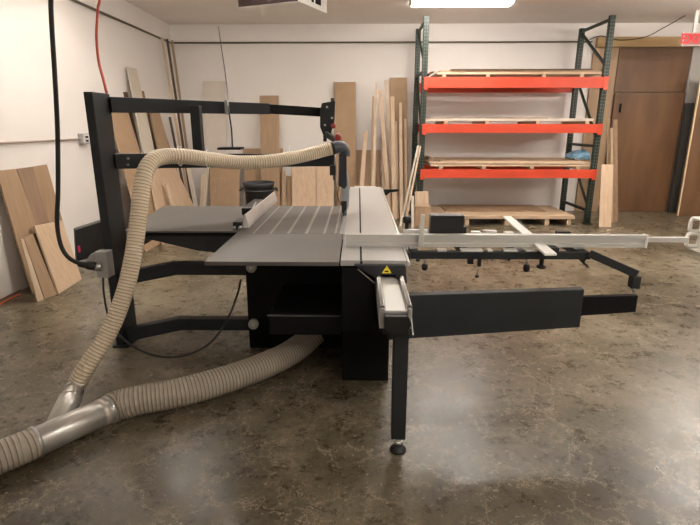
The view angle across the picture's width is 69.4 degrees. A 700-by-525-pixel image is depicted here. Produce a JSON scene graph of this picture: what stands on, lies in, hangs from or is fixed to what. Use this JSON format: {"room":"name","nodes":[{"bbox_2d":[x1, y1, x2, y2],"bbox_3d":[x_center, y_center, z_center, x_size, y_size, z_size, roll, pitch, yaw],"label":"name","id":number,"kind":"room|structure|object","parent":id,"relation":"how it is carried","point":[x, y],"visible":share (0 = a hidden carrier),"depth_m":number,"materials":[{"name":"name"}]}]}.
{"room":"woodworking shop","nodes":[
{"label":"woodworking shop","id":0,"kind":"room"},
{"bbox_2d":[0,0,182,298],"bbox_3d":[-3.388,-0.766,2.568,0.120,3.330,14.250,0,15,1],"label":"wall","id":1,"kind":"structure","parent":0,"point":[26,83],"depth_m":5.83,"materials":[{"name":"white paint"}]},
{"bbox_2d":[0,138,79,143],"bbox_3d":[-3.291,-0.867,3.808,0.020,0.020,4.700,0,15,1],"label":"conduit","id":2,"kind":"object","parent":1,"relation":"attached to","point":[12,142],"visible":1,"depth_m":5.23,"materials":[{"name":"beige"}]},
{"bbox_2d":[78,133,89,143],"bbox_3d":[-3.236,-1.509,6.151,0.069,0.120,0.160,0,15,1],"label":"outlet box","id":3,"kind":"object","parent":1,"relation":"attached to","point":[84,137],"visible":0.91,"depth_m":6.10,"materials":[{"name":"grey plastic"}]},
{"bbox_2d":[71,0,170,43],"bbox_3d":[-3.244,-3.050,5.825,0.032,0.032,6.740,0,15,1],"label":"conduit","id":4,"kind":"object","parent":1,"relation":"attached to","point":[76,1],"visible":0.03,"depth_m":6.95,"materials":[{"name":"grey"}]},
{"bbox_2d":[0,210,699,524],"bbox_3d":[2.606,0.923,2.929,12.110,0.120,14.490,0,15,1],"label":"floor","id":5,"kind":"structure","parent":0,"point":[596,422],"depth_m":2.90,"materials":[{"name":"concrete"}]},
{"bbox_2d":[0,294,20,304],"bbox_3d":[-3.203,0.403,4.564,0.048,0.018,0.718,-1,15,-2],"label":"extension cord","id":6,"kind":"object","parent":5,"relation":"on","point":[4,301],"visible":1,"depth_m":4.78,"materials":[{"name":"orange plastic"}]},
{"bbox_2d":[0,169,36,293],"bbox_3d":[-3.178,-0.317,4.984,0.189,1.188,0.393,0,15,1],"label":"board","id":7,"kind":"object","parent":5,"relation":"on","point":[20,215],"visible":0.64,"depth_m":4.87,"materials":[{"name":"brown wood"}]},
{"bbox_2d":[0,428,41,474],"bbox_3d":[-1.709,0.942,2.316,0.181,0.162,0.498,11,19,34],"label":"hose","id":8,"kind":"object","parent":5,"relation":"on","point":[21,448],"visible":0.99,"depth_m":2.40,"materials":[{"name":"beige plastic"}]},
{"bbox_2d":[20,239,43,301],"bbox_3d":[-2.974,0.074,4.697,0.126,0.586,0.077,3,16,12],"label":"board","id":9,"kind":"object","parent":5,"relation":"on","point":[37,291],"visible":1,"depth_m":4.70,"materials":[{"name":"brown wood"}]},
{"bbox_2d":[16,167,48,224],"bbox_3d":[-3.204,-0.389,5.260,0.145,1.183,0.334,0,15,1],"label":"board","id":10,"kind":"object","parent":5,"relation":"on","point":[27,178],"visible":0.44,"depth_m":5.15,"materials":[{"name":"brown wood"}]},
{"bbox_2d":[23,235,56,298],"bbox_3d":[-2.952,0.041,4.802,0.163,0.595,0.138,2,15,7],"label":"board","id":11,"kind":"object","parent":5,"relation":"on","point":[47,288],"visible":1,"depth_m":4.79,"materials":[{"name":"brown wood"}]},
{"bbox_2d":[33,233,56,292],"bbox_3d":[-3.004,0.009,4.980,0.332,0.563,0.057,11,18,34],"label":"board","id":12,"kind":"object","parent":5,"relation":"on","point":[34,234],"visible":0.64,"depth_m":4.98,"materials":[{"name":"brown wood"}]},
{"bbox_2d":[32,165,64,227],"bbox_3d":[-3.243,-0.470,5.546,0.065,1.188,0.432,0,15,1],"label":"board","id":13,"kind":"object","parent":5,"relation":"on","point":[43,179],"visible":0.51,"depth_m":5.41,"materials":[{"name":"brown wood"}]},
{"bbox_2d":[33,221,81,293],"bbox_3d":[-2.984,-0.086,5.185,0.273,0.638,0.660,0,15,1],"label":"plywood board","id":14,"kind":"object","parent":5,"relation":"on","point":[64,273],"visible":1,"depth_m":5.14,"materials":[{"name":"brown wood"}]},
{"bbox_2d":[27,382,117,457],"bbox_3d":[-1.550,0.822,2.725,0.429,0.179,0.400,11,19,35],"label":"duct","id":15,"kind":"object","parent":5,"relation":"on","point":[67,422],"visible":0.85,"depth_m":2.64,"materials":[{"name":"silver metal"}]},
{"bbox_2d":[123,92,140,152],"bbox_3d":[-3.186,-1.521,7.748,0.056,2.060,0.546,3,15,11],"label":"board","id":16,"kind":"object","parent":5,"relation":"on","point":[124,93],"visible":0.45,"depth_m":7.49,"materials":[{"name":"brown wood"}]},
{"bbox_2d":[112,113,160,251],"bbox_3d":[-2.914,-1.181,6.860,0.552,1.870,1.069,0,15,1],"label":"board","id":17,"kind":"object","parent":5,"relation":"on","point":[124,134],"visible":0.29,"depth_m":6.83,"materials":[{"name":"beige wood"}]},
{"bbox_2d":[126,67,158,168],"bbox_3d":[-3.019,-1.644,7.532,0.378,2.411,0.645,0,15,1],"label":"board","id":18,"kind":"object","parent":5,"relation":"on","point":[146,141],"visible":0.46,"depth_m":7.46,"materials":[{"name":"beige wood"}]},
{"bbox_2d":[142,91,160,168],"bbox_3d":[-3.112,-1.653,8.147,0.194,2.106,0.413,0,15,1],"label":"board","id":19,"kind":"object","parent":5,"relation":"on","point":[143,94],"visible":0.22,"depth_m":7.99,"materials":[{"name":"brown wood"}]},
{"bbox_2d":[150,113,169,148],"bbox_3d":[-2.967,-1.538,8.181,0.373,1.866,0.789,0,15,1],"label":"board","id":20,"kind":"object","parent":5,"relation":"on","point":[161,140],"visible":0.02,"depth_m":8.12,"materials":[{"name":"beige wood"}]},
{"bbox_2d":[165,184,174,205],"bbox_3d":[-2.589,-0.777,7.494,0.130,0.759,0.439,-14,21,-42],"label":"board","id":21,"kind":"object","parent":5,"relation":"on","point":[169,193],"visible":0.44,"depth_m":7.48,"materials":[{"name":"brown wood"}]},
{"bbox_2d":[151,168,193,244],"bbox_3d":[-2.727,-0.963,7.761,0.321,0.977,1.900,0,15,1],"label":"plywood board","id":22,"kind":"object","parent":5,"relation":"on","point":[162,176],"visible":0.34,"depth_m":7.81,"materials":[{"name":"brown wood"}]},
{"bbox_2d":[161,38,189,196],"bbox_3d":[-3.002,-2.295,8.781,0.366,3.010,0.037,7,17,25],"label":"wood strip","id":23,"kind":"object","parent":5,"relation":"on","point":[162,39],"visible":0.56,"depth_m":8.71,"materials":[{"name":"brown wood"}]},
{"bbox_2d":[169,117,184,185],"bbox_3d":[-2.994,-1.658,8.875,0.052,1.733,0.555,-13,20,-39],"label":"wood strip","id":24,"kind":"object","parent":5,"relation":"on","point":[170,120],"visible":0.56,"depth_m":8.85,"materials":[{"name":"brown wood"}]},
{"bbox_2d":[166,39,192,202],"bbox_3d":[-3.001,-2.350,8.955,0.421,3.026,0.045,13,20,39],"label":"wood strip","id":25,"kind":"object","parent":5,"relation":"on","point":[167,41],"visible":0.56,"depth_m":8.90,"materials":[{"name":"brown wood"}]},
{"bbox_2d":[171,40,191,172],"bbox_3d":[-2.998,-2.406,9.129,0.052,3.043,0.499,-12,19,-38],"label":"wood strip","id":26,"kind":"object","parent":5,"relation":"on","point":[172,43],"visible":0.56,"depth_m":9.02,"materials":[{"name":"brown wood"}]},
{"bbox_2d":[186,168,197,205],"bbox_3d":[-2.743,-1.212,8.847,0.068,0.886,0.419,-10,18,-32],"label":"wood strip","id":27,"kind":"object","parent":5,"relation":"on","point":[189,173],"visible":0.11,"depth_m":8.85,"materials":[{"name":"beige wood"}]},
{"bbox_2d":[200,175,204,205],"bbox_3d":[-2.695,-1.221,9.207,0.075,0.715,0.319,0,15,1],"label":"wood strip","id":28,"kind":"object","parent":5,"relation":"on","point":[202,187],"visible":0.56,"depth_m":9.21,"materials":[{"name":"brown wood"}]},
{"bbox_2d":[204,168,208,205],"bbox_3d":[-2.653,-1.304,9.250,0.075,0.853,0.360,2,15,8],"label":"wood strip","id":29,"kind":"object","parent":5,"relation":"on","point":[206,173],"visible":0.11,"depth_m":9.26,"materials":[{"name":"beige wood"}]},
{"bbox_2d":[101,335,323,423],"bbox_3d":[-0.757,0.666,3.149,1.441,0.266,0.280,-11,19,-35],"label":"hose","id":30,"kind":"object","parent":5,"relation":"on","point":[134,401],"visible":0.96,"depth_m":2.98,"materials":[{"name":"beige plastic"}]},
{"bbox_2d":[203,81,226,205],"bbox_3d":[-2.488,-2.129,9.390,0.445,2.370,0.258,0,15,1],"label":"panel","id":31,"kind":"object","parent":5,"relation":"on","point":[215,125],"visible":0.51,"depth_m":9.31,"materials":[{"name":"beige wood"}]},
{"bbox_2d":[209,168,239,188],"bbox_3d":[-2.336,-1.352,9.371,0.579,0.881,0.317,0,15,1],"label":"panel","id":32,"kind":"object","parent":5,"relation":"on","point":[213,172],"visible":0.06,"depth_m":9.38,"materials":[{"name":"brown wood"}]},
{"bbox_2d":[210,178,239,205],"bbox_3d":[-2.307,-1.215,9.304,0.579,0.651,0.317,0,15,1],"label":"panel","id":33,"kind":"object","parent":5,"relation":"on","point":[223,191],"visible":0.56,"depth_m":9.31,"materials":[{"name":"brown wood"}]},
{"bbox_2d":[239,180,278,204],"bbox_3d":[-1.386,-0.854,7.772,0.540,0.765,0.476,12,19,38],"label":"rubbish bin","id":34,"kind":"object","parent":5,"relation":"on","point":[258,189],"visible":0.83,"depth_m":7.54,"materials":[{"name":"grey plastic"}]},
{"bbox_2d":[243,148,282,205],"bbox_3d":[-1.635,-1.540,9.505,0.753,1.173,0.297,0,15,1],"label":"panel","id":35,"kind":"object","parent":5,"relation":"on","point":[251,174],"visible":0.24,"depth_m":9.49,"materials":[{"name":"brown wood"}]},
{"bbox_2d":[260,96,279,205],"bbox_3d":[-1.470,-1.969,9.293,0.345,2.114,0.318,0,15,1],"label":"board","id":36,"kind":"object","parent":5,"relation":"on","point":[269,123],"visible":0.44,"depth_m":9.25,"materials":[{"name":"brown wood"}]},
{"bbox_2d":[282,171,285,205],"bbox_3d":[-1.226,-1.301,9.394,0.075,0.772,0.272,0,15,-1],"label":"wood strip","id":37,"kind":"object","parent":5,"relation":"on","point":[283,172],"visible":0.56,"depth_m":9.39,"materials":[{"name":"brown wood"}]},
{"bbox_2d":[287,176,290,205],"bbox_3d":[-1.145,-1.267,9.453,0.085,0.675,0.273,0,15,-2],"label":"wood strip","id":38,"kind":"object","parent":5,"relation":"on","point":[288,177],"visible":0.56,"depth_m":9.45,"materials":[{"name":"brown wood"}]},
{"bbox_2d":[292,167,315,205],"bbox_3d":[-0.857,-1.329,9.353,0.465,0.846,0.317,0,15,1],"label":"plywood board","id":39,"kind":"object","parent":5,"relation":"on","point":[303,178],"visible":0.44,"depth_m":9.35,"materials":[{"name":"brown wood"}]},
{"bbox_2d":[316,166,333,205],"bbox_3d":[-0.463,-1.358,9.359,0.341,0.899,0.317,0,15,1],"label":"plywood board","id":40,"kind":"object","parent":5,"relation":"on","point":[324,180],"visible":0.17,"depth_m":9.35,"materials":[{"name":"brown wood"}]},
{"bbox_2d":[334,82,336,205],"bbox_3d":[-0.268,-2.116,9.363,0.048,2.360,0.274,-1,15,-4],"label":"wood strip","id":41,"kind":"object","parent":5,"relation":"on","point":[334,82],"visible":0.44,"depth_m":9.32,"materials":[{"name":"brown wood"}]},
{"bbox_2d":[336,82,355,205],"bbox_3d":[-0.070,-2.084,9.274,0.387,2.345,0.288,0,15,1],"label":"board","id":42,"kind":"object","parent":5,"relation":"on","point":[345,91],"visible":0.49,"depth_m":9.20,"materials":[{"name":"brown wood"}]},
{"bbox_2d":[360,131,366,185],"bbox_3d":[0.219,-1.576,9.028,0.091,1.494,0.480,3,16,12],"label":"stick","id":43,"kind":"object","parent":5,"relation":"on","point":[362,175],"visible":0.56,"depth_m":9.02,"materials":[{"name":"brown wood"}]},
{"bbox_2d":[356,150,380,186],"bbox_3d":[0.345,-1.519,9.479,0.478,1.147,0.297,0,15,1],"label":"panel","id":44,"kind":"object","parent":5,"relation":"on","point":[367,180],"visible":0.36,"depth_m":9.46,"materials":[{"name":"brown wood"}]},
{"bbox_2d":[371,96,373,185],"bbox_3d":[0.399,-1.899,9.079,0.049,2.091,0.232,1,15,5],"label":"stick","id":45,"kind":"object","parent":5,"relation":"on","point":[372,132],"visible":0.51,"depth_m":9.01,"materials":[{"name":"brown wood"}]},
{"bbox_2d":[372,82,376,185],"bbox_3d":[0.423,-1.982,8.942,0.073,2.322,0.416,2,15,6],"label":"stick","id":46,"kind":"object","parent":5,"relation":"on","point":[375,106],"visible":0.56,"depth_m":8.91,"materials":[{"name":"brown wood"}]},
{"bbox_2d":[74,92,688,454],"bbox_3d":[-0.262,-0.316,3.772,3.228,1.827,3.654,-8,17,-27],"label":"saw","id":47,"kind":"object","parent":5,"relation":"on","point":[335,273],"visible":0.98,"depth_m":3.21,"materials":[{"name":"black metal"}]},
{"bbox_2d":[102,278,240,357],"bbox_3d":[-1.256,0.364,3.478,0.976,0.459,0.406,-1,15,-4],"label":"cable","id":48,"kind":"object","parent":47,"relation":"attached to","point":[239,286],"visible":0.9,"depth_m":3.46,"materials":[{"name":"black rubber"}]},
{"bbox_2d":[66,142,332,387],"bbox_3d":[-0.946,-0.121,3.543,0.323,1.366,2.149,14,21,41],"label":"hose","id":49,"kind":"object","parent":47,"relation":"attached to","point":[145,171],"visible":1,"depth_m":3.04,"materials":[{"name":"beige plastic"}]},
{"bbox_2d":[381,133,384,193],"bbox_3d":[0.594,-1.795,9.019,0.056,1.922,0.378,-2,15,-9],"label":"stick","id":50,"kind":"object","parent":5,"relation":"on","point":[383,172],"visible":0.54,"depth_m":9.02,"materials":[{"name":"brown wood"}]},
{"bbox_2d":[378,90,391,212],"bbox_3d":[0.619,-1.909,8.929,0.073,2.189,0.519,-6,17,-23],"label":"stick","id":51,"kind":"object","parent":5,"relation":"on","point":[379,91],"visible":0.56,"depth_m":8.91,"materials":[{"name":"brown wood"}]},
{"bbox_2d":[384,80,391,192],"bbox_3d":[0.723,-2.011,8.984,0.071,2.356,0.404,-9,18,-31],"label":"stick","id":52,"kind":"object","parent":5,"relation":"on","point":[386,81],"visible":0.51,"depth_m":8.91,"materials":[{"name":"brown wood"}]},
{"bbox_2d":[390,97,396,218],"bbox_3d":[0.765,-1.832,8.855,0.080,2.079,0.580,-1,15,-4],"label":"stick","id":53,"kind":"object","parent":5,"relation":"on","point":[392,107],"visible":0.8,"depth_m":8.84,"materials":[{"name":"brown wood"}]},
{"bbox_2d":[395,121,398,217],"bbox_3d":[0.831,-1.649,8.969,0.049,1.667,0.501,0,15,-2],"label":"stick","id":54,"kind":"object","parent":5,"relation":"on","point":[396,135],"visible":0.66,"depth_m":8.96,"materials":[{"name":"brown wood"}]},
{"bbox_2d":[390,78,408,212],"bbox_3d":[0.915,-2.135,9.307,0.389,2.426,0.308,0,15,1],"label":"board","id":55,"kind":"object","parent":5,"relation":"on","point":[398,86],"visible":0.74,"depth_m":9.20,"materials":[{"name":"brown wood"}]},
{"bbox_2d":[399,103,402,219],"bbox_3d":[0.896,-1.777,8.842,0.062,1.979,0.624,0,15,-1],"label":"stick","id":56,"kind":"object","parent":5,"relation":"on","point":[400,104],"visible":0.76,"depth_m":8.83,"materials":[{"name":"brown wood"}]},
{"bbox_2d":[404,119,407,215],"bbox_3d":[0.999,-1.680,9.015,0.055,1.701,0.414,-1,15,-4],"label":"stick","id":57,"kind":"object","parent":5,"relation":"on","point":[405,120],"visible":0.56,"depth_m":9.00,"materials":[{"name":"brown wood"}]},
{"bbox_2d":[399,145,418,225],"bbox_3d":[0.962,-1.243,8.195,0.356,1.288,0.035,-10,18,-32],"label":"batten","id":58,"kind":"object","parent":5,"relation":"on","point":[410,180],"visible":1,"depth_m":8.19,"materials":[{"name":"beige wood"}]},
{"bbox_2d":[403,146,420,226],"bbox_3d":[1.011,-1.228,8.172,0.367,1.273,0.038,-13,20,-41],"label":"batten","id":59,"kind":"object","parent":5,"relation":"on","point":[412,186],"visible":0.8,"depth_m":8.16,"materials":[{"name":"brown wood"}]},
{"bbox_2d":[411,196,413,228],"bbox_3d":[0.997,-0.799,8.033,0.060,0.517,0.050,0,15,1],"label":"board","id":60,"kind":"object","parent":5,"relation":"on","point":[412,197],"visible":1,"depth_m":8.02,"materials":[{"name":"beige wood"}]},
{"bbox_2d":[415,191,428,204],"bbox_3d":[1.192,-0.905,8.374,0.251,0.542,0.050,0,15,1],"label":"board","id":61,"kind":"object","parent":5,"relation":"on","point":[421,197],"visible":0.44,"depth_m":8.33,"materials":[{"name":"brown wood"}]},
{"bbox_2d":[414,205,430,226],"bbox_3d":[1.187,-0.767,8.277,0.259,0.331,0.170,0,15,1],"label":"wood block","id":62,"kind":"object","parent":5,"relation":"on","point":[418,209],"visible":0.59,"depth_m":8.19,"materials":[{"name":"beige wood"}]},
{"bbox_2d":[430,204,574,224],"bbox_3d":[2.546,-0.845,8.850,2.307,0.181,1.100,0,15,1],"label":"wooden platform","id":63,"kind":"object","parent":5,"relation":"on","point":[542,214],"visible":0.71,"depth_m":8.60,"materials":[{"name":"brown wood"}]},
{"bbox_2d":[409,15,615,223],"bbox_3d":[2.576,-2.340,8.594,2.947,3.200,1.208,0,15,1],"label":"rack","id":64,"kind":"object","parent":5,"relation":"on","point":[572,85],"visible":0.93,"depth_m":8.15,"materials":[{"name":"metal"}]},
{"bbox_2d":[435,121,447,123],"bbox_3d":[1.547,-2.371,8.565,0.060,0.045,0.980,0,15,1],"label":"block","id":65,"kind":"object","parent":64,"relation":"on","point":[436,122],"visible":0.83,"depth_m":8.35,"materials":[{"name":"brown wood"}]},
{"bbox_2d":[472,121,488,123],"bbox_3d":[2.202,-2.368,8.555,0.060,0.045,0.980,0,15,1],"label":"block","id":66,"kind":"object","parent":64,"relation":"on","point":[473,122],"visible":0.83,"depth_m":8.39,"materials":[{"name":"brown wood"}]},
{"bbox_2d":[426,118,593,120],"bbox_3d":[2.554,-2.408,8.538,2.667,0.040,0.980,0,15,1],"label":"plywood sheet","id":67,"kind":"object","parent":64,"relation":"on","point":[427,119],"visible":0.86,"depth_m":8.06,"materials":[{"name":"beige wood"}]},
{"bbox_2d":[516,117,548,117],"bbox_3d":[2.232,-2.434,8.526,1.882,0.014,0.960,0,15,1],"label":"plywood sheet","id":68,"kind":"object","parent":67,"relation":"on","point":[516,117],"visible":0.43,"depth_m":8.05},
{"bbox_2d":[431,72,601,76],"bbox_3d":[2.651,-3.083,8.353,2.559,0.032,0.980,0,15,1],"label":"plywood sheet","id":69,"kind":"object","parent":64,"relation":"on","point":[448,74],"visible":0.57,"depth_m":7.92,"materials":[{"name":"beige wood"}]},
{"bbox_2d":[439,70,601,71],"bbox_3d":[2.674,-3.111,8.344,2.512,0.026,0.940,0,15,1],"label":"plywood sheet","id":70,"kind":"object","parent":69,"relation":"on","point":[456,70],"visible":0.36,"depth_m":7.89,"materials":[{"name":"beige wood"}]},
{"bbox_2d":[449,69,592,70],"bbox_3d":[2.687,-3.134,8.338,2.193,0.020,0.980,0,15,1],"label":"plywood sheet","id":71,"kind":"object","parent":70,"relation":"on","point":[451,69],"visible":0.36,"depth_m":7.87,"materials":[{"name":"brown wood"}]},
{"bbox_2d":[520,166,533,168],"bbox_3d":[2.986,-1.677,8.730,0.060,0.045,0.980,0,15,1],"label":"block","id":72,"kind":"object","parent":64,"relation":"on","point":[528,167],"visible":0.49,"depth_m":8.32,"materials":[{"name":"brown wood"}]},
{"bbox_2d":[518,121,539,123],"bbox_3d":[3.014,-2.365,8.542,0.060,0.045,0.980,0,15,1],"label":"block","id":73,"kind":"object","parent":64,"relation":"on","point":[519,122],"visible":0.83,"depth_m":8.41,"materials":[{"name":"brown wood"}]},
{"bbox_2d":[563,166,579,168],"bbox_3d":[3.733,-1.674,8.719,0.060,0.045,0.980,0,15,1],"label":"block","id":74,"kind":"object","parent":64,"relation":"on","point":[573,167],"visible":0.49,"depth_m":8.34,"materials":[{"name":"brown wood"}]},
{"bbox_2d":[425,163,589,165],"bbox_3d":[2.624,-1.715,8.725,2.608,0.030,0.980,0,15,1],"label":"plywood sheet","id":75,"kind":"object","parent":74,"relation":"on","point":[425,163],"visible":0.43,"depth_m":8.25,"materials":[{"name":"beige wood"}]},
{"bbox_3d":[2.194,-1.736,8.722,1.844,0.012,0.950,0,15,1],"label":"plywood sheet","id":76,"kind":"object","parent":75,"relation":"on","visible":0},
{"bbox_2d":[424,158,590,163],"bbox_3d":[2.618,-1.757,8.722,2.626,0.026,0.965,0,15,1],"label":"plywood sheet","id":77,"kind":"object","parent":76,"relation":"on","point":[432,161],"visible":0.36,"depth_m":8.26,"materials":[{"name":"brown wood"}]},
{"bbox_2d":[433,157,583,161],"bbox_3d":[2.666,-1.778,8.723,2.330,0.014,0.910,0,15,1],"label":"plywood sheet","id":78,"kind":"object","parent":77,"relation":"on","point":[441,159],"visible":1,"depth_m":8.63,"materials":[{"name":"brown wood"}]},
{"bbox_2d":[564,149,590,159],"bbox_3d":[3.840,-1.822,8.508,0.390,0.179,0.455,0,15,1],"label":"plastic bag","id":79,"kind":"object","parent":78,"relation":"on","point":[582,154],"visible":1,"depth_m":8.37,"materials":[{"name":"blue plastic"}]},
{"bbox_2d":[561,121,588,123],"bbox_3d":[3.792,-2.362,8.530,0.060,0.045,0.980,0,15,1],"label":"block","id":80,"kind":"object","parent":64,"relation":"on","point":[563,122],"visible":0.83,"depth_m":8.42,"materials":[{"name":"brown wood"}]},
{"bbox_2d":[599,164,612,226],"bbox_3d":[4.130,-1.074,8.149,0.196,0.986,0.217,0,15,1],"label":"board","id":81,"kind":"object","parent":5,"relation":"on","point":[606,180],"visible":1,"depth_m":8.14,"materials":[{"name":"brown wood"}]},
{"bbox_2d":[606,119,609,163],"bbox_3d":[4.524,-1.633,8.846,0.070,1.700,0.571,1,15,3],"label":"board","id":82,"kind":"object","parent":5,"relation":"on","point":[607,120],"visible":0.44,"depth_m":8.86,"materials":[{"name":"beige wood"}]},
{"bbox_2d":[610,128,612,222],"bbox_3d":[4.474,-1.495,8.626,0.049,1.548,0.573,1,15,4],"label":"board","id":83,"kind":"object","parent":5,"relation":"on","point":[611,129],"visible":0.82,"depth_m":8.64,"materials":[{"name":"brown wood"}]},
{"bbox_2d":[613,120,617,221],"bbox_3d":[4.583,-1.596,8.726,0.078,1.690,0.628,2,15,6],"label":"board","id":84,"kind":"object","parent":5,"relation":"on","point":[615,129],"visible":0.94,"depth_m":8.71,"materials":[{"name":"brown wood"}]},
{"bbox_2d":[667,103,693,212],"bbox_3d":[6.094,-1.908,9.326,0.120,1.978,0.090,0,15,1],"label":"plank","id":85,"kind":"object","parent":5,"relation":"on","point":[688,107],"visible":1,"depth_m":9.28,"materials":[{"name":"grey"}]},
{"bbox_2d":[676,80,699,215],"bbox_3d":[6.457,-1.998,8.752,1.022,2.442,0.104,4,16,14],"label":"board","id":86,"kind":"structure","parent":5,"relation":"on","point":[689,199],"depth_m":8.99,"materials":[{"name":"beige wood"}]},
{"bbox_2d":[684,216,699,252],"bbox_3d":[4.624,-0.341,6.496,0.385,0.445,0.460,0,15,1],"label":"handle","id":87,"kind":"object","parent":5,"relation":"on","point":[695,247],"visible":0.98,"depth_m":6.64,"materials":[{"name":"white"}]},
{"bbox_2d":[125,0,699,23],"bbox_3d":[2.606,-2.406,2.023,12.110,0.120,14.490,0,15,1],"label":"ceiling","id":88,"kind":"structure","parent":0,"point":[168,11],"depth_m":8.05,"materials":[{"name":"white paint"}]},
{"bbox_2d":[48,0,96,269],"bbox_3d":[-1.845,-1.244,3.134,0.243,2.707,0.116,0,15,1],"label":"cable","id":89,"kind":"object","parent":88,"relation":"hanging from","point":[89,265],"visible":1,"depth_m":3.21,"materials":[{"name":"black rubber"}]},
{"bbox_2d":[95,0,107,93],"bbox_3d":[-1.738,-1.927,3.391,0.070,1.524,0.331,-5,16,-19],"label":"air hose","id":90,"kind":"object","parent":88,"relation":"hanging from","point":[99,1],"visible":1,"depth_m":3.56,"materials":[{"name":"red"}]},
{"bbox_2d":[218,26,232,146],"bbox_3d":[-1.649,-2.588,6.534,0.030,1.907,6.088,-4,16,-13],"label":"cable","id":91,"kind":"object","parent":88,"relation":"hanging from","point":[218,26],"visible":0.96,"depth_m":4.37,"materials":[{"name":"black rubber"}]},
{"bbox_2d":[238,0,326,17],"bbox_3d":[-0.891,-3.492,6.715,0.908,0.250,0.809,6,16,22],"label":"vacuum cleaner","id":92,"kind":"object","parent":88,"relation":"hanging from","point":[268,8],"visible":1,"depth_m":6.65,"materials":[{"name":"white"}]},
{"bbox_2d":[238,0,297,6],"bbox_3d":[-1.050,-3.368,6.404,0.869,0.166,0.011,6,16,22],"label":"grille","id":93,"kind":"object","parent":92,"relation":"attached to","point":[241,3],"depth_m":6.47,"materials":[{"name":"black"}]},
{"bbox_2d":[409,0,514,6],"bbox_3d":[1.585,-3.702,7.175,1.450,0.084,0.300,0,15,1],"label":"ceiling light","id":94,"kind":"object","parent":88,"relation":"attached to","point":[413,3],"visible":1,"depth_m":7.09,"materials":[{"name":"white plastic"}]},
{"bbox_2d":[680,10,699,45],"bbox_3d":[5.426,-3.686,7.948,0.402,0.522,0.057,0,15,1],"label":"exit sign","id":95,"kind":"object","parent":88,"relation":"hanging from","point":[692,38],"visible":1,"depth_m":7.96,"materials":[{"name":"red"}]},
{"bbox_2d":[170,23,699,210],"bbox_3d":[2.660,-2.629,9.409,11.990,3.330,0.120,0,15,1],"label":"wall","id":96,"kind":"structure","parent":0,"point":[300,74],"depth_m":9.20,"materials":[{"name":"white paint"}]},
{"bbox_2d":[173,41,592,43],"bbox_3d":[0.562,-3.926,9.002,7.457,0.032,0.032,0,15,1],"label":"conduit","id":97,"kind":"object","parent":96,"relation":"attached to","point":[319,41],"visible":0.82,"depth_m":8.99,"materials":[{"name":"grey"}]},
{"bbox_2d":[584,15,685,42],"bbox_3d":[4.859,-3.980,8.700,1.494,0.318,0.350,8,17,28],"label":"cable","id":98,"kind":"object","parent":97,"relation":"on","point":[685,15],"visible":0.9,"depth_m":8.75,"materials":[{"name":"black rubber"}]},
{"bbox_2d":[574,48,618,210],"bbox_3d":[4.551,-2.406,9.354,0.442,2.921,0.036,0,15,1],"label":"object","id":99,"kind":"object","parent":96,"relation":"attached to","point":[593,93],"visible":0.5,"depth_m":9.27,"materials":[{"name":"brown wood"}]},
{"bbox_2d":[605,93,684,211],"bbox_3d":[5.405,-2.015,9.373,1.247,2.152,0.085,0,15,1],"label":"door leaf","id":100,"kind":"structure","parent":96,"relation":"in","point":[648,124],"depth_m":9.32,"materials":[{"name":"brown wood"}]},
{"bbox_2d":[595,37,699,47],"bbox_3d":[5.351,-3.888,8.907,1.982,0.163,0.098,0,15,1],"label":"trim","id":101,"kind":"structure","parent":96,"relation":"attached to","point":[600,41],"depth_m":8.87,"materials":[{"name":"brown wood"}]},
{"bbox_2d":[614,47,691,91],"bbox_3d":[5.416,-3.447,9.053,1.267,0.754,0.041,0,15,1],"label":"covering","id":102,"kind":"object","parent":96,"relation":"attached to","point":[639,69],"visible":1,"depth_m":9.03,"materials":[{"name":"brown wood"}]},
{"bbox_2d":[666,47,699,211],"bbox_3d":[6.192,-2.395,9.315,0.266,2.928,0.068,0,15,1],"label":"trim","id":103,"kind":"structure","parent":96,"relation":"attached to","point":[693,77],"depth_m":9.07,"materials":[{"name":"grey"}]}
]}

